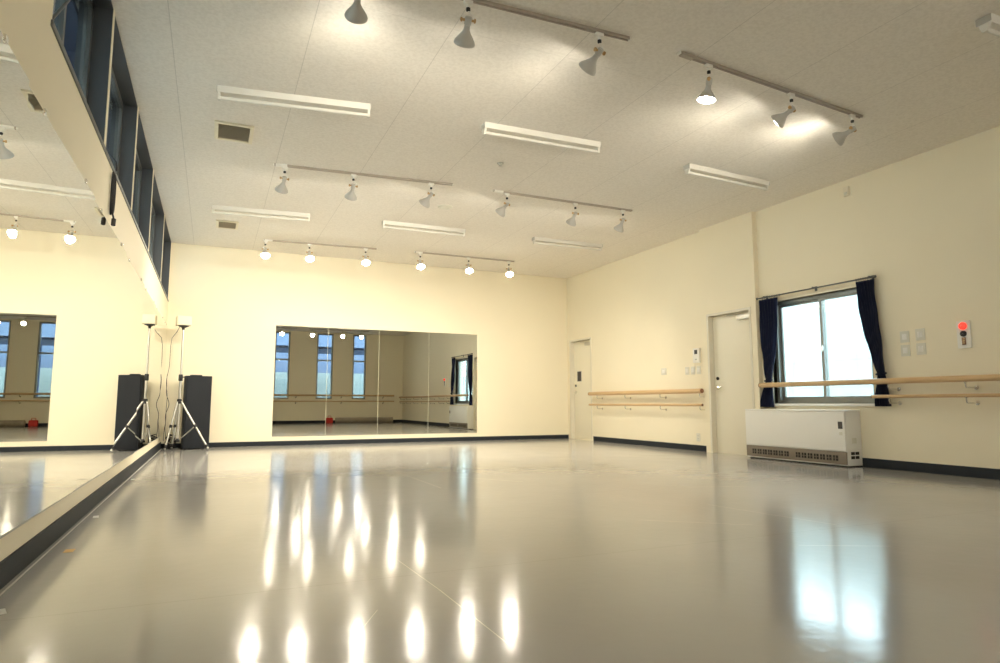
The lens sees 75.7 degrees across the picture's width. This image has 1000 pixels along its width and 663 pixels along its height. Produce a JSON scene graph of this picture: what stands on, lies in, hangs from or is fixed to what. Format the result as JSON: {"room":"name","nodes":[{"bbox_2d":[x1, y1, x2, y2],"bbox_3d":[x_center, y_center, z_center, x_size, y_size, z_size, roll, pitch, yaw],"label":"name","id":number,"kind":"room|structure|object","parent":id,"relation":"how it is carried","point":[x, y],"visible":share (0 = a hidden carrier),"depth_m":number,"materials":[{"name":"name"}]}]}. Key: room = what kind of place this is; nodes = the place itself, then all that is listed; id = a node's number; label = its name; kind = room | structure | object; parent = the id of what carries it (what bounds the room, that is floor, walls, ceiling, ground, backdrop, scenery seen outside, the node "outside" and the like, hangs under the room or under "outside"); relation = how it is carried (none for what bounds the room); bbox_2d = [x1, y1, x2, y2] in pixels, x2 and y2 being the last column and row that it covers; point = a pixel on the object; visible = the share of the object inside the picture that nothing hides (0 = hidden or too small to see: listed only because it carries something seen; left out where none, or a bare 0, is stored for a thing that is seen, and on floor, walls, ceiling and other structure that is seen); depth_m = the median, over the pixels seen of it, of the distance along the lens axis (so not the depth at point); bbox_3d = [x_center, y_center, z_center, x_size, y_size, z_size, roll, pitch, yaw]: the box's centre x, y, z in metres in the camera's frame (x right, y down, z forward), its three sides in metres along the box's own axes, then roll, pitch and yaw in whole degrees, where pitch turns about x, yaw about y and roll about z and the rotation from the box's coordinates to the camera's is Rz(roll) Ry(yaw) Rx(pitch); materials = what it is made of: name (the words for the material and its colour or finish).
{"room":"exercise studio","nodes":[
{"label":"exercise studio","id":0,"kind":"room"},
{"bbox_2d":[0,0,171,561],"bbox_3d":[-2.829,-0.400,4.431,0.200,3.420,12.767,3,-7,-24],"label":"wall","id":1,"kind":"structure","parent":0,"point":[26,23],"depth_m":3.23,"materials":[{"name":"beige paint"}]},
{"bbox_2d":[0,31,28,416],"bbox_3d":[-1.479,-0.189,1.644,0.010,1.727,1.546,3,-7,-23],"label":"mirror panel","id":2,"kind":"object","parent":1,"relation":"attached to","point":[14,82],"visible":1,"depth_m":2.28,"materials":[{"name":"silver metal"}]},
{"bbox_2d":[0,87,94,535],"bbox_3d":[-2.107,-0.032,3.041,0.011,1.727,1.526,3,-7,-23],"label":"mirror panel","id":3,"kind":"object","parent":1,"relation":"attached to","point":[42,385],"visible":0.98,"depth_m":2.86,"materials":[{"name":"silver metal"}]},
{"bbox_2d":[0,437,158,538],"bbox_3d":[-3.240,1.112,5.450,0.012,0.010,10.160,3,-7,-24],"label":"trim","id":4,"kind":"structure","parent":1,"relation":"attached to","point":[27,520],"depth_m":3.12,"materials":[{"name":"grey plastic"}]},
{"bbox_2d":[0,450,159,595],"bbox_3d":[-2.738,1.192,4.376,0.006,0.003,12.517,3,-7,-24],"label":"trim","id":5,"kind":"structure","parent":1,"relation":"attached to","point":[29,568],"depth_m":3.24,"materials":[{"name":"grey plastic"}]},
{"bbox_2d":[0,442,160,589],"bbox_3d":[-2.772,1.146,4.394,0.014,0.100,12.567,3,-7,-24],"label":"baseboard","id":6,"kind":"structure","parent":1,"relation":"attached to","point":[17,561],"depth_m":3.32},
{"bbox_2d":[51,0,112,151],"bbox_3d":[-2.339,-1.732,3.487,0.206,0.979,1.542,3,-7,-24],"label":"window","id":7,"kind":"structure","parent":1,"relation":"in","point":[82,29],"depth_m":4.12,"materials":[{"name":"glass"}]},
{"bbox_2d":[74,202,126,488],"bbox_3d":[-2.734,0.125,4.439,0.010,1.727,1.546,3,-7,-23],"label":"mirror panel","id":8,"kind":"object","parent":1,"relation":"attached to","point":[95,447],"visible":0.98,"depth_m":4.32,"materials":[{"name":"mirror"}]},
{"bbox_2d":[107,151,117,225],"bbox_3d":[-2.716,-1.028,4.485,0.249,0.638,0.076,-4,-7,30],"label":"hanging cable","id":9,"kind":"object","parent":1,"relation":"hanging from","point":[113,179],"visible":0.98,"depth_m":4.43,"materials":[{"name":"black rubber"}]},
{"bbox_2d":[105,17,137,214],"bbox_3d":[-2.970,-1.574,4.893,0.206,0.979,1.524,3,-7,-24],"label":"window","id":10,"kind":"structure","parent":1,"relation":"in","point":[122,111],"depth_m":5.44,"materials":[{"name":"glass"}]},
{"bbox_2d":[112,256,143,465],"bbox_3d":[-3.365,0.283,5.846,0.010,1.727,1.546,3,-7,-23],"label":"mirror panel","id":11,"kind":"object","parent":1,"relation":"attached to","point":[130,346],"visible":0.94,"depth_m":5.78,"materials":[{"name":"mirror"}]},
{"bbox_2d":[132,114,152,254],"bbox_3d":[-3.622,-1.411,6.345,0.206,0.979,1.644,3,-7,-24],"label":"window","id":12,"kind":"structure","parent":1,"relation":"in","point":[142,192],"depth_m":7.03,"materials":[{"name":"glass"}]},
{"bbox_2d":[134,287,155,451],"bbox_3d":[-3.997,0.441,7.252,0.010,1.727,1.546,3,-7,-23],"label":"mirror panel","id":13,"kind":"object","parent":1,"relation":"attached to","point":[149,307],"visible":0.97,"depth_m":7.22,"materials":[{"name":"mirror"}]},
{"bbox_2d":[148,174,163,283],"bbox_3d":[-4.343,-1.230,7.952,0.206,0.979,1.864,3,-7,-24],"label":"window","id":14,"kind":"structure","parent":1,"relation":"in","point":[157,213],"depth_m":8.76,"materials":[{"name":"glass"}]},
{"bbox_2d":[148,308,163,442],"bbox_3d":[-4.628,0.599,8.659,0.010,1.727,1.546,3,-7,-23],"label":"mirror panel","id":15,"kind":"object","parent":1,"relation":"attached to","point":[159,321],"visible":0.98,"depth_m":8.66,"materials":[{"name":"silver metal"}]},
{"bbox_2d":[158,322,167,436],"bbox_3d":[-5.119,0.722,9.752,0.010,1.727,0.856,3,-7,-23],"label":"mirror panel","id":16,"kind":"object","parent":1,"relation":"attached to","point":[165,323],"visible":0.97,"depth_m":9.80,"materials":[{"name":"silver metal"}]},
{"bbox_2d":[161,219,170,301],"bbox_3d":[-5.067,-1.049,9.566,0.206,0.979,1.662,3,-7,-24],"label":"window","id":17,"kind":"structure","parent":1,"relation":"in","point":[166,241],"depth_m":10.30,"materials":[{"name":"glass"}]},
{"bbox_2d":[160,243,567,443],"bbox_3d":[-2.128,0.428,11.797,8.120,3.420,0.200,3,-7,-24],"label":"wall","id":18,"kind":"structure","parent":0,"point":[235,299],"depth_m":11.50,"materials":[{"name":"beige paint"}]},
{"bbox_2d":[272,325,327,436],"bbox_3d":[-3.426,0.847,11.053,0.869,1.880,0.006,3,-7,-24],"label":"mirror panel","id":19,"kind":"object","parent":18,"relation":"attached to","point":[300,370],"visible":1,"depth_m":11.04,"materials":[{"name":"silver metal"}]},
{"bbox_2d":[325,328,378,435],"bbox_3d":[-2.611,0.888,11.414,0.904,1.880,0.006,3,-7,-24],"label":"mirror panel","id":20,"kind":"object","parent":18,"relation":"attached to","point":[353,354],"visible":1,"depth_m":11.40,"materials":[{"name":"silver metal"}]},
{"bbox_2d":[161,435,568,447],"bbox_3d":[-1.964,1.966,11.581,7.356,0.075,0.012,3,-7,-24],"label":"baseboard","id":21,"kind":"structure","parent":18,"relation":"attached to","point":[438,439],"depth_m":11.43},
{"bbox_2d":[377,330,428,434],"bbox_3d":[-1.763,0.930,11.790,0.939,1.880,0.006,3,-7,-24],"label":"mirror panel","id":22,"kind":"object","parent":18,"relation":"attached to","point":[403,355],"visible":1,"depth_m":11.78,"materials":[{"name":"silver metal"}]},
{"bbox_2d":[428,332,476,433],"bbox_3d":[-0.887,0.974,12.178,0.969,1.880,0.006,3,-7,-24],"label":"mirror panel","id":23,"kind":"object","parent":18,"relation":"attached to","point":[452,394],"visible":1,"depth_m":12.17,"materials":[{"name":"silver metal"}]},
{"bbox_2d":[0,438,999,662],"bbox_3d":[0.587,1.422,5.870,7.370,0.120,12.567,3,-7,-24],"label":"floor","id":24,"kind":"structure","parent":0,"point":[563,550],"depth_m":2.77,"materials":[{"name":"grey plastic"}]},
{"bbox_2d":[0,608,6,614],"bbox_3d":[-1.685,0.945,2.168,0.030,0.001,0.070,6,-9,-41],"label":"tape mark","id":25,"kind":"object","parent":24,"relation":"on","point":[2,611],"visible":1,"depth_m":2.17,"materials":[{"name":"grey"}]},
{"bbox_2d":[63,549,74,552],"bbox_3d":[-2.056,1.046,3.069,0.040,0.001,0.070,3,-7,-24],"label":"tape mark","id":26,"kind":"object","parent":24,"relation":"on","point":[66,550],"visible":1,"depth_m":3.07,"materials":[{"name":"brown plastic"}]},
{"bbox_2d":[166,434,175,447],"bbox_3d":[-5.121,1.700,9.993,0.163,0.218,0.200,3,-7,-24],"label":"coiled cable","id":27,"kind":"object","parent":24,"relation":"on","point":[170,438],"visible":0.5,"depth_m":9.96,"materials":[{"name":"black rubber"}]},
{"bbox_2d":[164,325,208,449],"bbox_3d":[-4.711,0.830,9.680,0.638,1.863,0.306,-1,-7,10],"label":"speaker stand","id":28,"kind":"object","parent":24,"relation":"on","point":[179,401],"visible":1,"depth_m":9.69,"materials":[{"name":"metal"}]},
{"bbox_2d":[165,374,168,438],"bbox_3d":[-5.120,1.152,9.869,0.038,0.991,0.086,-1,-7,11],"label":"cable","id":29,"kind":"object","parent":28,"relation":"hanging from","point":[167,374],"visible":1,"depth_m":9.87,"materials":[{"name":"black rubber"}]},
{"bbox_2d":[176,316,191,326],"bbox_3d":[-4.846,-0.159,9.855,0.200,0.140,0.196,4,-8,-32],"label":"monitor speaker","id":30,"kind":"object","parent":28,"relation":"on","point":[180,320],"visible":0.99,"depth_m":9.78},
{"bbox_2d":[163,327,179,440],"bbox_3d":[-5.093,0.803,9.947,0.050,1.783,0.459,6,-9,-44],"label":"cable","id":31,"kind":"object","parent":30,"relation":"hanging from","point":[179,327],"visible":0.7,"depth_m":10.04,"materials":[{"name":"black rubber"}]},
{"bbox_2d":[178,316,190,324],"bbox_3d":[-4.795,-0.168,9.776,0.180,0.120,0.007,4,-8,-32],"label":"grille","id":32,"kind":"object","parent":30,"relation":"attached to","point":[182,320],"depth_m":9.77,"materials":[{"name":"beige paint"}]},
{"bbox_2d":[181,375,211,449],"bbox_3d":[-4.779,1.255,10.070,0.252,1.150,0.390,-6,-9,44],"label":"loudspeaker","id":33,"kind":"object","parent":24,"relation":"on","point":[197,388],"visible":0.98,"depth_m":9.98,"materials":[{"name":"black fabric"}]},
{"bbox_2d":[745,409,862,466],"bbox_3d":[3.628,1.262,7.799,0.259,0.630,1.470,3,-7,-24],"label":"heater","id":34,"kind":"object","parent":24,"relation":"on","point":[810,436],"visible":1,"depth_m":7.57,"materials":[{"name":"white metal"}]},
{"bbox_2d":[747,445,847,464],"bbox_3d":[3.521,1.473,7.729,0.016,0.135,1.452,3,-7,-24],"label":"vent","id":35,"kind":"object","parent":34,"relation":"attached to","point":[790,453],"depth_m":7.62,"materials":[{"name":"white metal"}]},
{"bbox_2d":[111,0,999,277],"bbox_3d":[0.473,-1.997,6.203,8.120,0.150,12.967,3,-7,-24],"label":"ceiling","id":36,"kind":"structure","parent":0,"point":[922,76],"depth_m":5.78,"materials":[{"name":"white paint"}]},
{"bbox_2d":[216,220,238,229],"bbox_3d":[-3.979,-1.556,9.380,0.300,0.018,0.410,3,-7,-24],"label":"ceiling vent","id":37,"kind":"object","parent":36,"relation":"in","point":[224,224],"visible":1,"depth_m":9.36,"materials":[{"name":"beige metal"}]},
{"bbox_2d":[219,222,235,228],"bbox_3d":[-3.979,-1.556,9.380,0.230,0.014,0.340,3,-7,-24],"label":"grille","id":38,"kind":"object","parent":37,"relation":"attached to","point":[225,225],"depth_m":9.40,"materials":[{"name":"beige metal"}]},
{"bbox_2d":[214,120,253,144],"bbox_3d":[-2.561,-1.914,6.189,0.345,0.018,0.430,3,-7,-24],"label":"ceiling vent","id":39,"kind":"object","parent":36,"relation":"in","point":[223,130],"visible":1,"depth_m":6.17,"materials":[{"name":"beige metal"}]},
{"bbox_2d":[218,124,249,141],"bbox_3d":[-2.561,-1.915,6.189,0.275,0.014,0.360,3,-7,-24],"label":"grille","id":40,"kind":"object","parent":39,"relation":"attached to","point":[227,132],"depth_m":6.20,"materials":[{"name":"beige metal"}]},
{"bbox_2d":[212,205,310,221],"bbox_3d":[-3.215,-1.589,8.696,1.248,0.104,0.100,2,-7,-18],"label":"fluorescent ceiling light","id":41,"kind":"object","parent":36,"relation":"attached to","point":[215,208],"visible":1,"depth_m":8.67,"materials":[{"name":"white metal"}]},
{"bbox_2d":[216,85,370,117],"bbox_3d":[-1.739,-1.950,5.488,1.248,0.104,0.100,2,-7,-15],"label":"fluorescent ceiling light","id":42,"kind":"object","parent":36,"relation":"attached to","point":[238,93],"visible":1,"depth_m":5.46,"materials":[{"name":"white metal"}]},
{"bbox_2d":[263,239,376,249],"bbox_3d":[-2.921,-1.423,10.534,1.808,0.023,0.044,2,-7,-19],"label":"track","id":43,"kind":"object","parent":36,"relation":"attached to","point":[263,239],"visible":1,"depth_m":10.50,"materials":[{"name":"beige metal"}]},
{"bbox_2d":[261,241,269,258],"bbox_3d":[-3.714,-1.303,10.183,0.142,0.299,0.169,3,-7,-24],"label":"ceiling spotlight","id":44,"kind":"object","parent":43,"relation":"hanging from","point":[265,255],"visible":1,"depth_m":10.16,"materials":[{"name":"white plastic"}]},
{"bbox_2d":[305,244,314,261],"bbox_3d":[-3.074,-1.278,10.405,0.142,0.299,0.169,3,-7,-24],"label":"ceiling spotlight","id":45,"kind":"object","parent":43,"relation":"hanging from","point":[309,258],"visible":1,"depth_m":10.38,"materials":[{"name":"white plastic"}]},
{"bbox_2d":[362,248,369,265],"bbox_3d":[-2.232,-1.245,10.696,0.141,0.299,0.169,3,-7,-24],"label":"ceiling spotlight","id":46,"kind":"object","parent":43,"relation":"hanging from","point":[365,262],"visible":1,"depth_m":10.68,"materials":[{"name":"white plastic"}]},
{"bbox_2d":[273,163,453,185],"bbox_3d":[-1.514,-1.783,7.333,2.025,0.023,0.044,2,-7,-19],"label":"track","id":47,"kind":"object","parent":36,"relation":"attached to","point":[274,164],"visible":1,"depth_m":7.30,"materials":[{"name":"grey painted metal"},{"name":"aluminium"}]},
{"bbox_2d":[275,166,288,193],"bbox_3d":[-2.398,-1.655,7.078,0.141,0.292,0.183,3,-7,-24],"label":"ceiling spotlight","id":48,"kind":"object","parent":47,"relation":"hanging from","point":[281,188],"visible":1,"depth_m":7.04,"materials":[{"name":"white plastic"}]},
{"bbox_2d":[345,174,357,200],"bbox_3d":[-1.689,-1.628,7.321,0.142,0.292,0.183,3,-7,-24],"label":"ceiling spotlight","id":49,"kind":"object","parent":47,"relation":"hanging from","point":[350,195],"visible":1,"depth_m":7.28,"materials":[{"name":"white plastic"}]},
{"bbox_2d":[419,183,434,207],"bbox_3d":[-0.857,-1.600,7.603,0.189,0.285,0.140,-4,-7,30],"label":"ceiling spotlight","id":50,"kind":"object","parent":47,"relation":"hanging from","point":[425,202],"visible":1,"depth_m":7.56,"materials":[{"name":"white plastic"}]},
{"bbox_2d":[382,220,465,236],"bbox_3d":[-1.109,-1.505,9.445,1.248,0.104,0.100,3,-7,-23],"label":"fluorescent ceiling light","id":51,"kind":"object","parent":36,"relation":"attached to","point":[407,226],"visible":1,"depth_m":9.42,"materials":[{"name":"white plastic"}]},
{"bbox_2d":[438,205,452,209],"bbox_3d":[-0.728,-1.649,8.552,0.200,0.016,0.200,3,-7,-24],"label":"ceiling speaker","id":52,"kind":"object","parent":36,"relation":"attached to","point":[443,207],"visible":1,"depth_m":8.53,"materials":[{"name":"beige plastic"}]},
{"bbox_2d":[414,251,514,261],"bbox_3d":[-0.603,-1.324,11.419,1.892,0.023,0.044,3,-7,-23],"label":"track","id":53,"kind":"object","parent":36,"relation":"attached to","point":[414,251],"visible":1,"depth_m":11.38,"materials":[{"name":"beige metal"}]},
{"bbox_2d":[417,253,424,269],"bbox_3d":[-1.361,-1.209,11.020,0.141,0.299,0.169,3,-7,-24],"label":"ceiling spotlight","id":54,"kind":"object","parent":53,"relation":"hanging from","point":[420,266],"visible":1,"depth_m":11.01,"materials":[{"name":"white plastic"}]},
{"bbox_2d":[465,257,472,273],"bbox_3d":[-0.551,-1.170,11.363,0.141,0.299,0.169,3,-7,-24],"label":"ceiling spotlight","id":55,"kind":"object","parent":53,"relation":"hanging from","point":[468,270],"visible":1,"depth_m":11.34,"materials":[{"name":"white plastic"}]},
{"bbox_2d":[506,261,512,276],"bbox_3d":[0.164,-1.136,11.668,0.142,0.299,0.168,3,-7,-24],"label":"ceiling spotlight","id":56,"kind":"object","parent":53,"relation":"hanging from","point":[509,273],"visible":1,"depth_m":11.66,"materials":[{"name":"white plastic"}]},
{"bbox_2d":[481,121,600,153],"bbox_3d":[0.418,-1.865,6.237,1.248,0.104,0.100,3,-7,-22],"label":"fluorescent ceiling light","id":57,"kind":"object","parent":36,"relation":"attached to","point":[486,126],"visible":1,"depth_m":6.20,"materials":[{"name":"white metal"}]},
{"bbox_2d":[462,0,630,41],"bbox_3d":[-0.150,-2.139,4.165,2.333,0.023,0.044,3,-7,-22],"label":"track","id":58,"kind":"object","parent":36,"relation":"attached to","point":[486,3],"visible":1,"depth_m":4.35,"materials":[{"name":"beige metal"}]},
{"bbox_2d":[344,0,367,23],"bbox_3d":[-0.866,-2.022,3.933,0.141,0.265,0.194,3,-7,-24],"label":"ceiling spotlight","id":59,"kind":"object","parent":58,"relation":"hanging from","point":[355,14],"visible":1,"depth_m":3.93,"materials":[{"name":"white plastic"}]},
{"bbox_2d":[454,0,475,47],"bbox_3d":[-0.216,-1.984,4.192,0.140,0.284,0.190,3,-7,-24],"label":"ceiling spotlight","id":60,"kind":"object","parent":58,"relation":"hanging from","point":[464,39],"visible":1,"depth_m":4.16,"materials":[{"name":"white plastic"}]},
{"bbox_2d":[464,16,471,25],"bbox_3d":[-0.205,-1.996,4.129,0.050,0.063,0.064,3,-7,-24],"label":"socket","id":61,"kind":"object","parent":60,"relation":"attached to","point":[468,19],"depth_m":4.11,"materials":[{"name":"white plastic"}]},
{"bbox_2d":[579,31,605,75],"bbox_3d":[0.648,-1.950,4.543,0.149,0.273,0.193,3,-7,-24],"label":"ceiling spotlight","id":62,"kind":"object","parent":58,"relation":"hanging from","point":[588,66],"visible":1,"depth_m":4.52,"materials":[{"name":"white plastic"}]},
{"bbox_2d":[595,47,603,56],"bbox_3d":[0.695,-1.955,4.494,0.046,0.061,0.064,5,-8,-37],"label":"socket","id":63,"kind":"object","parent":62,"relation":"attached to","point":[599,51],"depth_m":4.48,"materials":[{"name":"white plastic"}]},
{"bbox_2d":[491,189,632,211],"bbox_3d":[0.848,-1.677,8.278,2.067,0.023,0.044,3,-7,-24],"label":"track","id":64,"kind":"object","parent":36,"relation":"attached to","point":[492,190],"visible":1,"depth_m":8.23,"materials":[{"name":"beige metal"}]},
{"bbox_2d":[495,193,509,216],"bbox_3d":[0.039,-1.558,7.975,0.189,0.285,0.140,-4,-7,30],"label":"ceiling spotlight","id":65,"kind":"object","parent":64,"relation":"hanging from","point":[501,211],"visible":1,"depth_m":7.93,"materials":[{"name":"white plastic"}]},
{"bbox_2d":[566,203,578,225],"bbox_3d":[0.943,-1.510,8.372,0.141,0.292,0.183,3,-7,-24],"label":"ceiling spotlight","id":66,"kind":"object","parent":64,"relation":"hanging from","point":[571,221],"visible":1,"depth_m":8.33,"materials":[{"name":"white plastic"}]},
{"bbox_2d":[614,210,626,231],"bbox_3d":[1.619,-1.476,8.670,0.142,0.292,0.183,3,-7,-24],"label":"ceiling spotlight","id":67,"kind":"object","parent":64,"relation":"hanging from","point":[619,227],"visible":1,"depth_m":8.63,"materials":[{"name":"white plastic"}]},
{"bbox_2d":[532,237,602,250],"bbox_3d":[1.095,-1.403,10.351,1.248,0.104,0.100,3,-7,-23],"label":"fluorescent ceiling light","id":68,"kind":"object","parent":36,"relation":"attached to","point":[539,240],"visible":1,"depth_m":10.31,"materials":[{"name":"white metal"}]},
{"bbox_2d":[683,163,769,190],"bbox_3d":[2.595,-1.744,7.316,1.248,0.104,0.100,3,-7,-27],"label":"fluorescent ceiling light","id":69,"kind":"object","parent":36,"relation":"attached to","point":[697,170],"visible":1,"depth_m":7.27,"materials":[{"name":"white metal"}]},
{"bbox_2d":[677,50,863,118],"bbox_3d":[2.310,-2.010,5.314,2.245,0.023,0.044,4,-7,-29],"label":"track","id":70,"kind":"object","parent":36,"relation":"attached to","point":[683,54],"visible":1,"depth_m":5.21,"materials":[{"name":"beige metal"}]},
{"bbox_2d":[697,63,715,103],"bbox_3d":[1.574,-1.897,4.917,0.141,0.295,0.141,3,-7,-24],"label":"ceiling spotlight","id":71,"kind":"object","parent":70,"relation":"hanging from","point":[707,96],"visible":1,"depth_m":4.89,"materials":[{"name":"white plastic"}]},
{"bbox_2d":[771,92,795,127],"bbox_3d":[2.395,-1.853,5.425,0.193,0.269,0.141,-5,-8,38],"label":"ceiling spotlight","id":72,"kind":"object","parent":70,"relation":"hanging from","point":[779,119],"visible":1,"depth_m":5.39,"materials":[{"name":"white plastic"}]},
{"bbox_2d":[787,105,795,112],"bbox_3d":[2.436,-1.856,5.371,0.046,0.061,0.064,6,-9,-43],"label":"socket","id":73,"kind":"object","parent":72,"relation":"attached to","point":[790,109],"depth_m":5.36,"materials":[{"name":"white plastic"}]},
{"bbox_2d":[832,114,856,145],"bbox_3d":[3.112,-1.817,5.815,0.141,0.252,0.192,4,-8,-32],"label":"ceiling spotlight","id":74,"kind":"object","parent":70,"relation":"hanging from","point":[839,137],"visible":1,"depth_m":5.80,"materials":[{"name":"white plastic"}]},
{"bbox_2d":[848,126,855,132],"bbox_3d":[3.161,-1.812,5.767,0.046,0.057,0.061,5,-8,-39],"label":"socket","id":75,"kind":"object","parent":74,"relation":"attached to","point":[851,129],"depth_m":5.75,"materials":[{"name":"white plastic"}]},
{"bbox_2d":[975,13,999,36],"bbox_3d":[3.841,-2.051,4.588,1.248,0.104,0.100,3,-7,-23],"label":"fluorescent ceiling light","id":76,"kind":"object","parent":36,"relation":"attached to","point":[990,23],"visible":1,"depth_m":4.35,"materials":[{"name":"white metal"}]},
{"bbox_2d":[567,126,999,468],"bbox_3d":[4.075,-0.056,7.492,0.320,3.420,12.767,3,-7,-24],"label":"wall","id":77,"kind":"structure","parent":0,"point":[926,224],"depth_m":7.37,"materials":[{"name":"beige paint"}]},
{"bbox_2d":[569,337,592,440],"bbox_3d":[1.709,1.198,12.764,0.257,2.104,0.820,3,-7,-24],"label":"door","id":78,"kind":"structure","parent":77,"relation":"in","point":[581,426],"depth_m":12.85,"materials":[{"name":"beige paint"}]},
{"bbox_2d":[588,388,704,399],"bbox_3d":[2.362,1.064,10.814,0.154,0.146,3.100,3,-7,-24],"label":"rail","id":79,"kind":"object","parent":77,"relation":"attached to","point":[700,390],"visible":0.98,"depth_m":10.47,"materials":[{"name":"brown wood"}]},
{"bbox_2d":[589,404,704,410],"bbox_3d":[2.369,1.268,10.794,0.138,0.114,3.100,3,-7,-24],"label":"rail","id":80,"kind":"object","parent":77,"relation":"attached to","point":[597,405],"visible":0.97,"depth_m":10.53,"materials":[{"name":"brown wood"}]},
{"bbox_2d":[661,368,666,374],"bbox_3d":[2.648,0.647,10.394,0.014,0.110,0.130,3,-7,-24],"label":"switch plate","id":81,"kind":"object","parent":77,"relation":"attached to","point":[663,370],"visible":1,"depth_m":10.38,"materials":[{"name":"beige plastic"}]},
{"bbox_2d":[685,367,688,374],"bbox_3d":[2.876,0.605,9.884,0.014,0.120,0.085,3,-7,-24],"label":"switch plate","id":82,"kind":"object","parent":77,"relation":"attached to","point":[686,368],"visible":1,"depth_m":9.88,"materials":[{"name":"beige plastic"}]},
{"bbox_2d":[691,366,694,374],"bbox_3d":[2.929,0.592,9.766,0.014,0.120,0.085,3,-7,-24],"label":"switch plate","id":83,"kind":"object","parent":77,"relation":"attached to","point":[693,367],"visible":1,"depth_m":9.75,"materials":[{"name":"beige plastic"}]},
{"bbox_2d":[693,348,700,362],"bbox_3d":[2.963,0.362,9.686,0.037,0.220,0.140,3,-7,-24],"label":"intercom","id":84,"kind":"object","parent":77,"relation":"attached to","point":[696,351],"visible":1,"depth_m":9.66,"materials":[{"name":"white plastic"}]},
{"bbox_2d":[697,366,700,373],"bbox_3d":[2.982,0.579,9.648,0.014,0.120,0.085,3,-7,-24],"label":"switch plate","id":85,"kind":"object","parent":77,"relation":"attached to","point":[698,367],"visible":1,"depth_m":9.64,"materials":[{"name":"beige plastic"}]},
{"bbox_2d":[706,307,754,455],"bbox_3d":[3.353,0.769,9.016,0.327,2.119,0.850,3,-7,-24],"label":"door","id":86,"kind":"structure","parent":77,"relation":"in","point":[729,333],"depth_m":9.07,"materials":[{"name":"beige paint"}]},
{"bbox_2d":[593,436,999,479],"bbox_3d":[4.142,1.431,6.938,0.012,0.100,11.610,3,-7,-24],"label":"baseboard","id":87,"kind":"structure","parent":77,"relation":"attached to","point":[954,470],"depth_m":6.73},
{"bbox_2d":[756,275,876,299],"bbox_3d":[3.799,-0.518,7.835,0.084,0.060,1.712,3,-7,-24],"label":"curtain rod","id":88,"kind":"object","parent":77,"relation":"attached to","point":[871,276],"visible":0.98,"depth_m":7.71,"materials":[{"name":"grey metal"}]},
{"bbox_2d":[759,297,777,406],"bbox_3d":[3.499,0.275,8.365,0.097,1.407,0.352,4,-7,-29],"label":"curtain","id":89,"kind":"object","parent":88,"relation":"hanging from","point":[768,322],"visible":0.95,"depth_m":8.35,"materials":[{"name":"blue fabric"}]},
{"bbox_2d":[856,279,891,405],"bbox_3d":[4.078,0.120,7.054,0.097,1.392,0.315,4,-7,-29],"label":"curtain","id":90,"kind":"object","parent":88,"relation":"hanging from","point":[867,306],"visible":0.94,"depth_m":7.04,"materials":[{"name":"blue fabric"}]},
{"bbox_2d":[843,186,849,196],"bbox_3d":[4.031,-1.631,7.491,0.044,0.110,0.070,3,-7,-24],"label":"wall sensor","id":91,"kind":"object","parent":77,"relation":"attached to","point":[846,190],"visible":1,"depth_m":7.47,"materials":[{"name":"beige plastic"}]},
{"bbox_2d":[900,331,909,342],"bbox_3d":[4.273,0.057,6.793,0.014,0.120,0.095,3,-7,-24],"label":"switch plate","id":92,"kind":"object","parent":77,"relation":"attached to","point":[904,335],"visible":1,"depth_m":6.79,"materials":[{"name":"beige plastic"}]},
{"bbox_2d":[901,345,910,355],"bbox_3d":[4.273,0.201,6.777,0.014,0.120,0.095,3,-7,-24],"label":"switch plate","id":93,"kind":"object","parent":77,"relation":"attached to","point":[905,349],"visible":1,"depth_m":6.77,"materials":[{"name":"beige plastic"}]},
{"bbox_2d":[915,328,924,340],"bbox_3d":[4.340,0.030,6.645,0.014,0.120,0.095,3,-7,-24],"label":"switch plate","id":94,"kind":"object","parent":77,"relation":"attached to","point":[919,333],"visible":1,"depth_m":6.64,"materials":[{"name":"beige plastic"}]},
{"bbox_2d":[916,343,925,354],"bbox_3d":[4.340,0.179,6.628,0.014,0.120,0.095,3,-7,-24],"label":"switch plate","id":95,"kind":"object","parent":77,"relation":"attached to","point":[920,347],"visible":1,"depth_m":6.62,"materials":[{"name":"beige plastic"}]},
{"bbox_2d":[871,393,999,404],"bbox_3d":[5.209,0.456,4.419,0.186,0.110,5.590,3,-7,-24],"label":"rail","id":96,"kind":"object","parent":77,"relation":"attached to","point":[966,396],"visible":1,"depth_m":6.28,"materials":[{"name":"brown wood"}]},
{"bbox_2d":[956,320,971,347],"bbox_3d":[4.498,0.028,6.247,0.048,0.265,0.124,3,-7,-24],"label":"panel","id":97,"kind":"object","parent":77,"relation":"attached to","point":[964,339],"visible":1,"depth_m":6.24,"materials":[{"name":"white plastic"}]},
{"bbox_2d":[958,322,966,329],"bbox_3d":[4.492,-0.054,6.254,0.035,0.072,0.072,3,-7,-24],"label":"lamp","id":98,"kind":"object","parent":97,"relation":"attached to","point":[961,325],"depth_m":6.24,"materials":[{"name":"red plastic"}]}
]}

